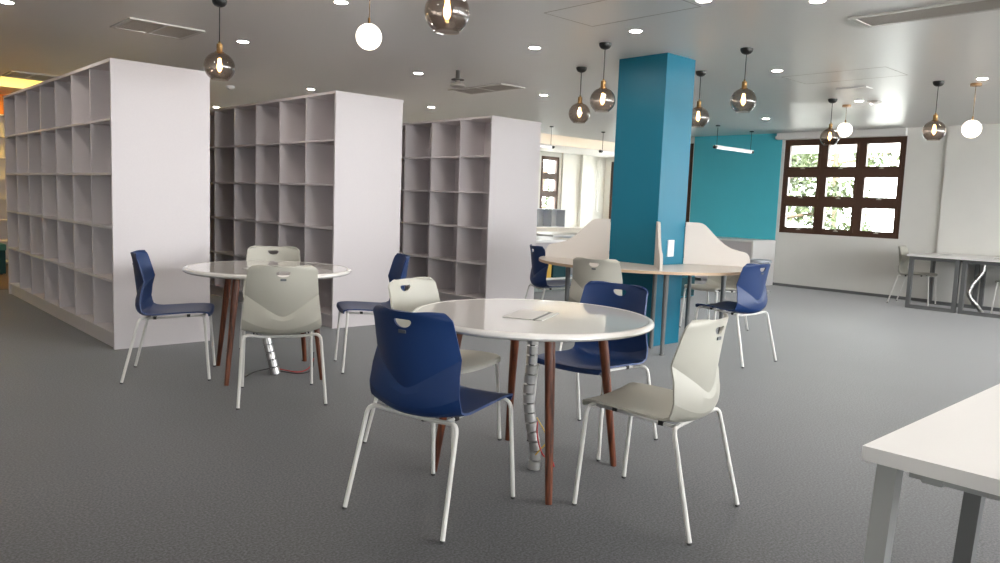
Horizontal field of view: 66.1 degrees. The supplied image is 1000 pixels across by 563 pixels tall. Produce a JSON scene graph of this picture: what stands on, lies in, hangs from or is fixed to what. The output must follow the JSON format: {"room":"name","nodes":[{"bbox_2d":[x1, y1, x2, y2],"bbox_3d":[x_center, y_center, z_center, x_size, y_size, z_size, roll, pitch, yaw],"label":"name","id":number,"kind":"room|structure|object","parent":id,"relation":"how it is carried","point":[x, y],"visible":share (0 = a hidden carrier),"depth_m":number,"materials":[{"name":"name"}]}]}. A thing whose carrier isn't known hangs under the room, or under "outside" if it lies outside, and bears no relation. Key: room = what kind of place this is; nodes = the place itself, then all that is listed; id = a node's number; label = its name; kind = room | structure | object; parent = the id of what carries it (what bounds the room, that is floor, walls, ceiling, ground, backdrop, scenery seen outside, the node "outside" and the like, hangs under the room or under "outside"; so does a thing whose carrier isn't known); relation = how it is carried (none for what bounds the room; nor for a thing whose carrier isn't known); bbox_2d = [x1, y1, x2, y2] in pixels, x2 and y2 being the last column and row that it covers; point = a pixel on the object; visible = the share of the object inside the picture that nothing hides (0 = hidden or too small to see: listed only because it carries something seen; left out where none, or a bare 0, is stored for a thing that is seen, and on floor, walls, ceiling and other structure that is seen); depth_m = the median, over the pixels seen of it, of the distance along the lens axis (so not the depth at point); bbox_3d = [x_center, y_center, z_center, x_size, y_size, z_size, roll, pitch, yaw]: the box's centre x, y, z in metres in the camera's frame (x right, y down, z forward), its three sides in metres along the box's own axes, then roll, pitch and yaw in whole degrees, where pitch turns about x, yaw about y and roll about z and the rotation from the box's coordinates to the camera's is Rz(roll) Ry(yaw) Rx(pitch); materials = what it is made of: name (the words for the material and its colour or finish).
{"room":"library","nodes":[
{"label":"library","id":0,"kind":"room"},
{"bbox_2d":[0,263,8,289],"bbox_3d":[-7.930,-0.029,9.471,9.200,0.004,3.450,-3,8,-43],"label":"floor","id":1,"kind":"structure","parent":0,"point":[4,282],"depth_m":9.78,"materials":[{"name":"brown wood"}]},
{"bbox_2d":[0,243,5,274],"bbox_3d":[-7.639,-0.312,10.293,1.575,0.420,1.010,-3,8,-43],"label":"upholstered bench","id":2,"kind":"object","parent":1,"relation":"on","point":[2,246],"visible":1,"depth_m":10.45,"materials":[{"name":"teal fabric"}]},
{"bbox_2d":[0,243,5,249],"bbox_3d":[-7.633,-0.481,10.276,1.575,0.080,1.010,-3,8,-43],"label":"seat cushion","id":3,"kind":"object","parent":2,"relation":"on","point":[2,246],"depth_m":10.42,"materials":[{"name":"teal fabric"}]},
{"bbox_2d":[0,114,7,263],"bbox_3d":[-7.927,-1.366,11.376,2.100,2.270,0.350,-3,8,-43],"label":"bookcase","id":4,"kind":"object","parent":1,"relation":"on","point":[3,210],"visible":0.02,"depth_m":11.83,"materials":[{"name":"wood"}]},
{"bbox_2d":[0,94,605,226],"bbox_3d":[-4.740,-1.752,14.703,21.120,2.594,0.250,-3,8,-43],"label":"wall","id":5,"kind":"structure","parent":0,"point":[589,212],"depth_m":21.19,"materials":[{"name":"white paint"}]},
{"bbox_2d":[539,156,558,208],"bbox_3d":[1.269,-2.527,20.120,0.690,1.475,0.094,-3,8,-43],"label":"window","id":6,"kind":"structure","parent":5,"relation":"in","point":[554,176],"depth_m":20.13,"materials":[{"name":"brown wood"}]},
{"bbox_2d":[595,160,599,211],"bbox_3d":[2.730,-2.642,21.309,0.147,1.432,0.024,-3,8,-43],"label":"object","id":7,"kind":"object","parent":5,"relation":"hanging from","point":[598,160],"visible":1,"depth_m":21.28,"materials":[{"name":"white"}]},
{"bbox_2d":[0,278,999,562],"bbox_3d":[1.295,0.513,8.146,20.900,0.100,18.000,-3,8,-43],"label":"floor","id":8,"kind":"structure","parent":0,"point":[159,465],"depth_m":3.80,"materials":[{"name":"carpet"}]},
{"bbox_2d":[3,58,209,349],"bbox_3d":[-3.967,-0.778,7.478,0.755,2.205,3.845,-3,8,-43],"label":"bookcase","id":9,"kind":"object","parent":8,"relation":"on","point":[107,160],"visible":0.94,"depth_m":6.26,"materials":[{"name":"laminate"}]},
{"bbox_2d":[120,250,215,383],"bbox_3d":[-2.223,0.216,5.185,0.546,0.836,0.518,0,6,-16],"label":"shell chair","id":10,"kind":"object","parent":8,"relation":"on","point":[144,274],"visible":1,"depth_m":5.21,"materials":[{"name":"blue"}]},
{"bbox_2d":[182,261,350,385],"bbox_3d":[-1.609,0.269,5.348,1.116,0.744,1.116,4,6,20],"label":"round table","id":11,"kind":"object","parent":8,"relation":"on","point":[227,270],"visible":0.75,"depth_m":5.21,"materials":[{"name":"white laminate"}]},
{"bbox_2d":[239,246,302,360],"bbox_3d":[-1.753,0.156,5.944,0.518,0.836,0.546,0,6,-17],"label":"shell chair","id":12,"kind":"object","parent":8,"relation":"on","point":[254,253],"visible":0.3,"depth_m":6.11,"materials":[{"name":"grey plastic"}]},
{"bbox_2d":[245,334,313,376],"bbox_3d":[-1.516,0.307,5.312,0.499,0.688,0.136,-1,7,-27],"label":"cable riser","id":13,"kind":"object","parent":8,"relation":"on","point":[269,348],"visible":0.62,"depth_m":5.29,"materials":[{"name":"silver metal"}]},
{"bbox_2d":[236,265,327,409],"bbox_3d":[-1.348,0.298,4.719,0.518,0.836,0.546,0,6,-19],"label":"shell chair","id":14,"kind":"object","parent":8,"relation":"on","point":[274,306],"visible":1,"depth_m":4.51,"materials":[{"name":"grey plastic"}]},
{"bbox_2d":[210,91,403,328],"bbox_3d":[-2.567,-0.861,8.789,0.756,2.205,3.845,-3,8,-43],"label":"bookcase","id":15,"kind":"object","parent":8,"relation":"on","point":[318,174],"visible":0.59,"depth_m":7.63,"materials":[{"name":"laminate"}]},
{"bbox_2d":[334,253,409,373],"bbox_3d":[-0.917,0.216,5.673,0.546,0.836,0.518,0,6,-19],"label":"shell chair","id":16,"kind":"object","parent":8,"relation":"on","point":[398,270],"visible":0.61,"depth_m":5.76,"materials":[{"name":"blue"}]},
{"bbox_2d":[342,304,514,543],"bbox_3d":[-0.256,0.505,3.123,0.518,0.836,0.546,6,7,33],"label":"shell chair","id":17,"kind":"object","parent":8,"relation":"on","point":[416,369],"visible":1,"depth_m":2.91,"materials":[{"name":"blue plastic"}]},
{"bbox_2d":[363,277,501,450],"bbox_3d":[-0.323,0.416,3.961,0.546,0.836,0.518,6,7,31],"label":"shell chair","id":18,"kind":"object","parent":8,"relation":"on","point":[421,291],"visible":0.52,"depth_m":4.02,"materials":[{"name":"grey plastic"}]},
{"bbox_2d":[399,116,541,301],"bbox_3d":[-0.956,-0.941,10.162,0.790,2.205,3.300,-3,8,-43],"label":"bookcase","id":19,"kind":"object","parent":8,"relation":"on","point":[469,206],"visible":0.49,"depth_m":9.23,"materials":[{"name":"laminate"}]},
{"bbox_2d":[412,298,654,504],"bbox_3d":[0.136,0.517,3.603,1.116,0.744,1.116,1,6,-11],"label":"round table","id":20,"kind":"object","parent":8,"relation":"on","point":[549,322],"visible":0.91,"depth_m":3.42,"materials":[{"name":"white laminate"}]},
{"bbox_2d":[523,341,554,470],"bbox_3d":[0.184,0.550,3.575,0.164,0.685,0.088,4,6,15],"label":"cable riser","id":21,"kind":"object","parent":8,"relation":"on","point":[534,463],"visible":0.78,"depth_m":3.58,"materials":[{"name":"silver metal"}]},
{"bbox_2d":[524,244,570,299],"bbox_3d":[0.526,0.053,7.777,0.546,0.836,0.518,0,6,-17],"label":"shell chair","id":22,"kind":"object","parent":8,"relation":"on","point":[538,274],"visible":0.72,"depth_m":7.61,"materials":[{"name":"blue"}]},
{"bbox_2d":[546,264,551,277],"bbox_3d":[0.662,-0.216,10.944,0.105,0.314,0.120,-3,8,-43],"label":"magazine file","id":23,"kind":"object","parent":8,"relation":"on","point":[550,265],"visible":0.24,"depth_m":10.91,"materials":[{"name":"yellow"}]},
{"bbox_2d":[534,275,571,291],"bbox_3d":[0.364,0.031,10.880,1.770,0.185,0.518,-3,8,-43],"label":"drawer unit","id":24,"kind":"object","parent":8,"relation":"on","point":[551,278],"visible":0.18,"depth_m":10.92,"materials":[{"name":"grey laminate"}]},
{"bbox_2d":[536,236,572,274],"bbox_3d":[0.218,-0.254,11.020,1.840,0.750,1.100,-3,8,-43],"label":"desk","id":25,"kind":"object","parent":8,"relation":"on","point":[544,241],"visible":0.09,"depth_m":11.21,"materials":[{"name":"white laminate"}]},
{"bbox_2d":[536,232,576,237],"bbox_3d":[0.990,-0.466,13.357,1.300,0.750,1.000,-3,8,-43],"label":"desk","id":26,"kind":"object","parent":8,"relation":"on","point":[549,234],"visible":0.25,"depth_m":12.85,"materials":[{"name":"white laminate"}]},
{"bbox_2d":[551,265,565,277],"bbox_3d":[0.751,-0.225,11.156,0.285,0.294,0.330,-3,8,-43],"label":"storage box","id":27,"kind":"object","parent":8,"relation":"on","point":[556,271],"visible":0.21,"depth_m":11.02,"materials":[{"name":"teal fabric"}]},
{"bbox_2d":[537,227,583,232],"bbox_3d":[1.011,-1.071,19.494,3.840,0.630,0.670,-3,8,-43],"label":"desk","id":28,"kind":"object","parent":8,"relation":"on","point":[539,229],"visible":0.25,"depth_m":19.50,"materials":[{"name":"white laminate"}]},
{"bbox_2d":[537,208,565,226],"bbox_3d":[1.040,-1.627,19.575,1.520,0.460,0.300,-3,8,-43],"label":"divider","id":29,"kind":"object","parent":28,"relation":"on","point":[545,217],"visible":0.51,"depth_m":19.82,"materials":[{"name":"grey laminate"}]},
{"bbox_2d":[559,257,622,350],"bbox_3d":[0.832,0.215,6.327,0.518,0.836,0.546,5,7,26],"label":"shell chair","id":30,"kind":"object","parent":8,"relation":"on","point":[608,270],"visible":0.43,"depth_m":6.11,"materials":[{"name":"grey plastic"}]},
{"bbox_2d":[527,281,657,460],"bbox_3d":[0.502,0.435,4.079,0.518,0.836,0.546,7,8,39],"label":"shell chair","id":31,"kind":"object","parent":8,"relation":"on","point":[584,357],"visible":0.73,"depth_m":4.14,"materials":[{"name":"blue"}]},
{"bbox_2d":[539,219,749,355],"bbox_3d":[1.358,-0.007,7.219,2.000,1.130,2.000,-3,8,-43],"label":"desk","id":32,"kind":"object","parent":8,"relation":"on","point":[705,254],"visible":0.62,"depth_m":7.10,"materials":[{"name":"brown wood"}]},
{"bbox_2d":[572,312,739,545],"bbox_3d":[0.667,0.534,3.188,0.546,0.836,0.518,7,7,37],"label":"shell chair","id":33,"kind":"object","parent":8,"relation":"on","point":[694,395],"visible":1,"depth_m":3.01,"materials":[{"name":"grey plastic"}]},
{"bbox_2d":[681,255,694,297],"bbox_3d":[2.451,-0.085,10.944,0.460,0.600,0.472,-3,8,-43],"label":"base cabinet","id":34,"kind":"object","parent":8,"relation":"on","point":[684,277],"visible":0.2,"depth_m":10.78,"materials":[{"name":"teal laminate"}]},
{"bbox_2d":[679,251,748,330],"bbox_3d":[2.267,0.086,8.099,0.546,0.836,0.518,-2,7,-37],"label":"shell chair","id":35,"kind":"object","parent":8,"relation":"on","point":[713,284],"visible":0.39,"depth_m":8.14,"materials":[{"name":"grey"}]},
{"bbox_2d":[684,236,775,285],"bbox_3d":[3.841,-0.400,13.652,0.760,0.775,1.810,-3,8,-43],"label":"desk","id":36,"kind":"object","parent":8,"relation":"on","point":[755,248],"visible":0.31,"depth_m":13.01,"materials":[{"name":"white laminate"}]},
{"bbox_2d":[695,263,776,367],"bbox_3d":[1.980,0.244,6.466,0.518,0.836,0.546,-3,8,-40],"label":"shell chair","id":37,"kind":"object","parent":8,"relation":"on","point":[752,298],"visible":0.98,"depth_m":6.25,"materials":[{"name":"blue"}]},
{"bbox_2d":[750,259,771,292],"bbox_3d":[4.081,-0.096,12.098,0.356,0.508,0.356,-3,8,-43],"label":"round stool","id":38,"kind":"object","parent":8,"relation":"on","point":[759,261],"visible":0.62,"depth_m":11.95,"materials":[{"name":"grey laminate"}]},
{"bbox_2d":[886,246,937,305],"bbox_3d":[6.024,-0.089,11.175,0.546,0.836,0.518,7,8,41],"label":"shell chair","id":39,"kind":"object","parent":8,"relation":"on","point":[903,250],"visible":0.96,"depth_m":11.21,"materials":[{"name":"grey plastic"}]},
{"bbox_2d":[861,384,999,562],"bbox_3d":[1.659,0.766,1.713,1.306,0.750,1.211,-3,8,-43],"label":"work table","id":40,"kind":"object","parent":8,"relation":"on","point":[956,446],"visible":1,"depth_m":1.69,"materials":[{"name":"white laminate"}]},
{"bbox_2d":[905,253,979,312],"bbox_3d":[6.219,-0.001,10.778,1.060,0.753,0.650,-3,8,-43],"label":"desk","id":41,"kind":"object","parent":8,"relation":"on","point":[933,257],"visible":0.88,"depth_m":10.65,"materials":[{"name":"grey metal"}]},
{"bbox_2d":[967,265,986,311],"bbox_3d":[6.390,0.089,10.290,0.247,0.714,0.071,2,6,1],"label":"cable riser","id":42,"kind":"object","parent":8,"relation":"on","point":[984,267],"visible":0.86,"depth_m":10.28,"materials":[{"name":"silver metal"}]},
{"bbox_2d":[957,256,999,318],"bbox_3d":[6.666,0.066,10.298,1.060,0.753,0.650,-3,8,-43],"label":"desk","id":43,"kind":"object","parent":8,"relation":"on","point":[982,260],"visible":0.94,"depth_m":10.19,"materials":[{"name":"grey metal"}]},
{"bbox_2d":[990,280,999,312],"bbox_3d":[6.963,0.042,10.255,0.518,0.836,0.546,-3,8,-43],"label":"shell chair","id":44,"kind":"object","parent":8,"relation":"on","point":[996,281],"visible":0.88,"depth_m":10.31,"materials":[{"name":"grey metal"}]},
{"bbox_2d":[0,0,999,157],"bbox_3d":[1.401,-2.254,7.859,20.900,0.280,18.000,-3,8,-43],"label":"ceiling","id":45,"kind":"structure","parent":0,"point":[294,46],"depth_m":7.01,"materials":[{"name":"white paint"}]},
{"bbox_2d":[0,0,14,3],"bbox_3d":[-3.682,-2.084,5.731,0.112,0.006,0.112,-3,8,-43],"label":"recessed light","id":46,"kind":"object","parent":45,"relation":"in","point":[1,1],"visible":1,"depth_m":5.74,"materials":[{"name":"white"}]},
{"bbox_2d":[2,71,56,80],"bbox_3d":[-5.868,-2.565,9.596,0.510,0.012,0.550,-3,8,-43],"label":"ceiling vent","id":47,"kind":"object","parent":45,"relation":"in","point":[17,74],"visible":0.94,"depth_m":9.56,"materials":[{"name":"grey metal"}]},
{"bbox_2d":[110,17,204,39],"bbox_3d":[-2.889,-2.128,6.478,0.600,0.012,0.520,-3,8,-43],"label":"ceiling vent","id":48,"kind":"object","parent":45,"relation":"in","point":[132,24],"visible":1,"depth_m":6.45,"materials":[{"name":"grey metal"}]},
{"bbox_2d":[203,0,234,80],"bbox_3d":[-1.993,-1.715,5.460,0.214,0.555,0.214,-3,8,-43],"label":"pendant lamp","id":49,"kind":"object","parent":45,"relation":"hanging from","point":[218,3],"visible":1,"depth_m":5.44,"materials":[{"name":"black glass"}]},
{"bbox_2d":[226,85,234,89],"bbox_3d":[-3.455,-2.480,9.843,0.110,0.048,0.110,-3,8,-43],"label":"smoke detector","id":50,"kind":"object","parent":45,"relation":"attached to","point":[229,87],"visible":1,"depth_m":9.81,"materials":[{"name":"white plastic"}]},
{"bbox_2d":[236,40,248,42],"bbox_3d":[-2.306,-2.152,6.893,0.112,0.006,0.112,-3,8,-43],"label":"recessed light","id":51,"kind":"object","parent":45,"relation":"in","point":[240,41],"visible":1,"depth_m":6.88,"materials":[{"name":"white"}]},
{"bbox_2d":[333,0,348,4],"bbox_3d":[-1.109,-1.947,5.358,0.112,0.006,0.112,-3,8,-43],"label":"recessed light","id":52,"kind":"object","parent":45,"relation":"in","point":[342,2],"visible":1,"depth_m":5.36,"materials":[{"name":"white"}]},
{"bbox_2d":[356,0,381,49],"bbox_3d":[-0.815,-1.664,4.792,0.160,0.429,0.160,-3,8,-43],"label":"pendant lamp","id":53,"kind":"object","parent":45,"relation":"hanging from","point":[368,35],"visible":1,"depth_m":4.75,"materials":[{"name":"white glass"}]},
{"bbox_2d":[424,0,469,33],"bbox_3d":[-0.243,-1.456,3.610,0.214,0.556,0.214,-3,8,-43],"label":"pendant lamp","id":54,"kind":"object","parent":45,"relation":"hanging from","point":[447,11],"visible":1,"depth_m":3.61,"materials":[{"name":"black glass"}]},
{"bbox_2d":[450,70,464,87],"bbox_3d":[-0.441,-2.114,8.018,0.156,0.172,0.156,-3,8,-43],"label":"ceiling sensor","id":55,"kind":"object","parent":45,"relation":"attached to","point":[457,84],"visible":1,"depth_m":7.99,"materials":[{"name":"grey plastic"}]},
{"bbox_2d":[448,83,524,94],"bbox_3d":[-0.174,-2.308,9.221,0.380,0.012,0.970,-3,8,-43],"label":"ceiling vent","id":56,"kind":"object","parent":45,"relation":"in","point":[498,87],"visible":1,"depth_m":9.18,"materials":[{"name":"grey metal"}]},
{"bbox_2d":[528,46,540,48],"bbox_3d":[0.301,-2.029,6.674,0.112,0.006,0.112,-3,8,-43],"label":"recessed light","id":57,"kind":"object","parent":45,"relation":"in","point":[530,47],"visible":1,"depth_m":6.66,"materials":[{"name":"white plastic"}]},
{"bbox_2d":[540,126,554,148],"bbox_3d":[0.516,-2.495,13.059,1.170,0.380,0.069,-3,8,-43],"label":"linear pendant","id":58,"kind":"object","parent":45,"relation":"hanging from","point":[541,145],"visible":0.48,"depth_m":13.36,"materials":[{"name":"white metal"}]},
{"bbox_2d":[569,67,589,122],"bbox_3d":[0.793,-1.838,7.584,0.214,0.537,0.214,-3,8,-43],"label":"pendant lamp","id":59,"kind":"object","parent":45,"relation":"hanging from","point":[581,70],"visible":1,"depth_m":7.57,"materials":[{"name":"black glass"}]},
{"bbox_2d":[590,42,614,111],"bbox_3d":[0.866,-1.704,6.421,0.214,0.558,0.214,-3,8,-43],"label":"pendant lamp","id":60,"kind":"object","parent":45,"relation":"hanging from","point":[603,45],"visible":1,"depth_m":6.41,"materials":[{"name":"black glass"}]},
{"bbox_2d":[599,132,614,153],"bbox_3d":[2.252,-2.568,14.405,1.150,0.380,0.069,-3,8,-43],"label":"linear pendant","id":61,"kind":"object","parent":45,"relation":"hanging from","point":[602,150],"visible":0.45,"depth_m":14.11,"materials":[{"name":"white metal"}]},
{"bbox_2d":[545,0,700,26],"bbox_3d":[0.826,-1.868,5.282,0.530,0.002,0.950,-3,8,-43],"label":"trim","id":62,"kind":"structure","parent":45,"relation":"attached to","point":[602,0],"depth_m":5.37,"materials":[{"name":"beige metal"}]},
{"bbox_2d":[628,29,642,32],"bbox_3d":[1.041,-1.920,5.894,0.112,0.006,0.112,-3,8,-43],"label":"recessed light","id":63,"kind":"object","parent":45,"relation":"in","point":[631,30],"visible":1,"depth_m":5.89,"materials":[{"name":"white plastic"}]},
{"bbox_2d":[692,71,708,126],"bbox_3d":[1.958,-1.790,7.550,0.214,0.536,0.214,-3,8,-43],"label":"pendant lamp","id":64,"kind":"object","parent":45,"relation":"hanging from","point":[700,74],"visible":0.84,"depth_m":7.53,"materials":[{"name":"black glass"}]},
{"bbox_2d":[695,0,711,2],"bbox_3d":[1.314,-1.812,4.955,0.112,0.006,0.112,-3,8,-43],"label":"recessed light","id":65,"kind":"object","parent":45,"relation":"in","point":[698,1],"visible":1,"depth_m":4.98,"materials":[{"name":"white plastic"}]},
{"bbox_2d":[713,125,753,153],"bbox_3d":[3.849,-2.325,12.602,1.190,0.370,0.069,-3,8,-43],"label":"linear pendant","id":66,"kind":"object","parent":45,"relation":"hanging from","point":[750,151],"visible":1,"depth_m":12.57,"materials":[{"name":"white"}]},
{"bbox_2d":[730,47,756,111],"bbox_3d":[2.040,-1.677,6.406,0.214,0.520,0.214,-3,8,-43],"label":"pendant lamp","id":67,"kind":"object","parent":45,"relation":"hanging from","point":[746,51],"visible":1,"depth_m":6.39,"materials":[{"name":"black glass"}]},
{"bbox_2d":[808,0,826,3],"bbox_3d":[2.011,-1.777,4.867,0.112,0.006,0.112,-3,8,-43],"label":"recessed light","id":68,"kind":"object","parent":45,"relation":"in","point":[809,1],"visible":1,"depth_m":4.88,"materials":[{"name":"white plastic"}]},
{"bbox_2d":[820,98,839,145],"bbox_3d":[3.883,-1.869,9.016,0.214,0.536,0.214,-3,8,-43],"label":"pendant lamp","id":69,"kind":"object","parent":45,"relation":"hanging from","point":[832,100],"visible":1,"depth_m":9.00,"materials":[{"name":"glass"}]},
{"bbox_2d":[837,104,852,136],"bbox_3d":[4.250,-1.972,9.453,0.176,0.392,0.176,-3,8,-43],"label":"pendant lamp","id":70,"kind":"object","parent":45,"relation":"hanging from","point":[845,129],"visible":0.98,"depth_m":9.40,"materials":[{"name":"white glass"}]},
{"bbox_2d":[783,67,906,83],"bbox_3d":[3.338,-1.999,7.473,0.540,0.002,1.000,-3,8,-43],"label":"trim","id":71,"kind":"structure","parent":45,"relation":"attached to","point":[877,67],"depth_m":7.46,"materials":[{"name":"beige metal"}]},
{"bbox_2d":[836,86,872,91],"bbox_3d":[3.761,-2.047,8.163,0.160,0.014,0.320,-3,8,-43],"label":"ceiling plate","id":72,"kind":"object","parent":45,"relation":"attached to","point":[859,87],"visible":1,"depth_m":8.13,"materials":[{"name":"white metal"}]},
{"bbox_2d":[867,100,881,105],"bbox_3d":[4.396,-2.093,9.022,0.120,0.052,0.120,-3,8,-43],"label":"smoke detector","id":73,"kind":"object","parent":45,"relation":"attached to","point":[872,102],"visible":1,"depth_m":8.99,"materials":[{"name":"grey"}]},
{"bbox_2d":[848,0,999,27],"bbox_3d":[3.124,-1.713,4.691,0.330,0.012,1.840,-3,8,-43],"label":"ceiling vent","id":74,"kind":"object","parent":45,"relation":"in","point":[963,7],"visible":1,"depth_m":5.03,"materials":[{"name":"grey metal"}]},
{"bbox_2d":[922,81,946,140],"bbox_3d":[4.314,-1.687,7.602,0.214,0.573,0.214,-3,8,-43],"label":"pendant lamp","id":75,"kind":"object","parent":45,"relation":"hanging from","point":[938,84],"visible":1,"depth_m":7.59,"materials":[{"name":"black glass"}]},
{"bbox_2d":[961,83,981,137],"bbox_3d":[4.705,-1.696,7.635,0.176,0.532,0.176,-3,8,-43],"label":"pendant lamp","id":76,"kind":"object","parent":45,"relation":"hanging from","point":[972,128],"visible":1,"depth_m":7.60,"materials":[{"name":"white glass"}]},
{"bbox_2d":[560,153,580,226],"bbox_3d":[1.860,-2.115,20.634,0.680,2.594,0.050,-3,8,-43],"label":"wall column","id":77,"kind":"structure","parent":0,"point":[570,170],"depth_m":20.58,"materials":[{"name":"white paint"}]},
{"bbox_2d":[577,155,585,226],"bbox_3d":[2.184,-2.127,20.872,0.120,2.594,0.140,-3,8,-43],"label":"wall","id":78,"kind":"structure","parent":0,"point":[583,157],"depth_m":20.78,"materials":[{"name":"white paint"}]},
{"bbox_2d":[603,157,613,247],"bbox_3d":[4.351,-1.981,20.260,0.220,2.594,4.000,-3,8,-43],"label":"wall","id":79,"kind":"structure","parent":0,"point":[609,161],"depth_m":21.52,"materials":[{"name":"white paint"}]},
{"bbox_2d":[609,162,613,221],"bbox_3d":[4.112,-2.347,20.398,0.094,1.675,3.000,-3,8,-43],"label":"window","id":80,"kind":"structure","parent":79,"relation":"in","point":[612,165],"depth_m":21.43,"materials":[{"name":"brown metal"}]},
{"bbox_2d":[609,53,695,346],"bbox_3d":[1.386,-0.735,7.144,0.433,2.594,0.530,-3,8,-43],"label":"wall pillar","id":81,"kind":"structure","parent":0,"point":[656,91],"depth_m":6.95,"materials":[{"name":"blue paint"}]},
{"bbox_2d":[667,240,673,256],"bbox_3d":[1.552,-0.302,6.983,0.090,0.150,0.015,-3,8,-43],"label":"wall socket","id":82,"kind":"object","parent":81,"relation":"attached to","point":[670,244],"visible":1,"depth_m":6.97,"materials":[{"name":"white plastic"}]},
{"bbox_2d":[685,126,948,298],"bbox_3d":[7.212,-0.882,10.715,0.232,2.594,14.000,-3,8,-43],"label":"wall","id":83,"kind":"structure","parent":0,"point":[850,263],"depth_m":12.84,"materials":[{"name":"paint"}]},
{"bbox_2d":[685,143,693,226],"bbox_3d":[3.131,-1.881,14.983,0.094,1.560,1.450,-3,8,-43],"label":"window","id":84,"kind":"structure","parent":83,"relation":"in","point":[691,144],"depth_m":14.47,"materials":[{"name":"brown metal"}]},
{"bbox_2d":[779,136,907,238],"bbox_3d":[5.504,-1.526,12.435,0.094,1.560,1.950,-3,8,-43],"label":"window","id":85,"kind":"structure","parent":83,"relation":"in","point":[861,170],"depth_m":12.34,"materials":[{"name":"brown wood"}]},
{"bbox_2d":[775,128,907,139],"bbox_3d":[5.415,-2.363,12.331,0.075,0.110,2.090,-3,8,-43],"label":"roller blind","id":86,"kind":"object","parent":85,"relation":"attached to","point":[889,131],"visible":0.95,"depth_m":12.13,"materials":[{"name":"white"}]},
{"bbox_2d":[773,282,926,301],"bbox_3d":[5.580,0.165,12.384,0.014,0.045,2.570,-3,8,-43],"label":"baseboard","id":87,"kind":"structure","parent":83,"relation":"attached to","point":[774,283],"depth_m":12.35,"materials":[{"name":"grey metal"}]},
{"bbox_2d":[932,124,999,307],"bbox_3d":[7.019,-0.891,10.726,0.060,2.594,1.580,-3,8,-43],"label":"wall pier","id":88,"kind":"object","parent":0,"point":[969,223],"visible":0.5,"depth_m":10.99,"materials":[{"name":"white paint"}]},
{"label":"outside","id":89,"kind":"structure","parent":0,"visible":0},
{"bbox_3d":[0.395,2.888,14.506,140.000,0.200,140.000,-3,8,-43],"label":"ground","id":90,"kind":"structure","parent":89,"visible":0},
{"bbox_2d":[542,168,552,208],"bbox_3d":[1.568,-1.479,27.719,4.687,5.859,3.884,-3,8,-43],"label":"tree","id":91,"kind":"object","parent":90,"relation":"on","point":[545,205],"visible":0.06,"depth_m":28.08,"materials":[{"name":"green plant"}]},
{"bbox_2d":[787,153,872,230],"bbox_3d":[8.312,-0.734,19.996,3.593,6.480,5.120,1,6,-16],"label":"tree","id":92,"kind":"object","parent":90,"relation":"on","point":[795,162],"visible":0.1,"depth_m":20.01,"materials":[{"name":"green plant"}]},
{"bbox_2d":[787,152,899,230],"bbox_3d":[11.036,-2.290,25.458,4.574,8.652,3.942,3,6,12],"label":"tree","id":93,"kind":"object","parent":90,"relation":"on","point":[836,156],"visible":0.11,"depth_m":24.69,"materials":[{"name":"green plant"}]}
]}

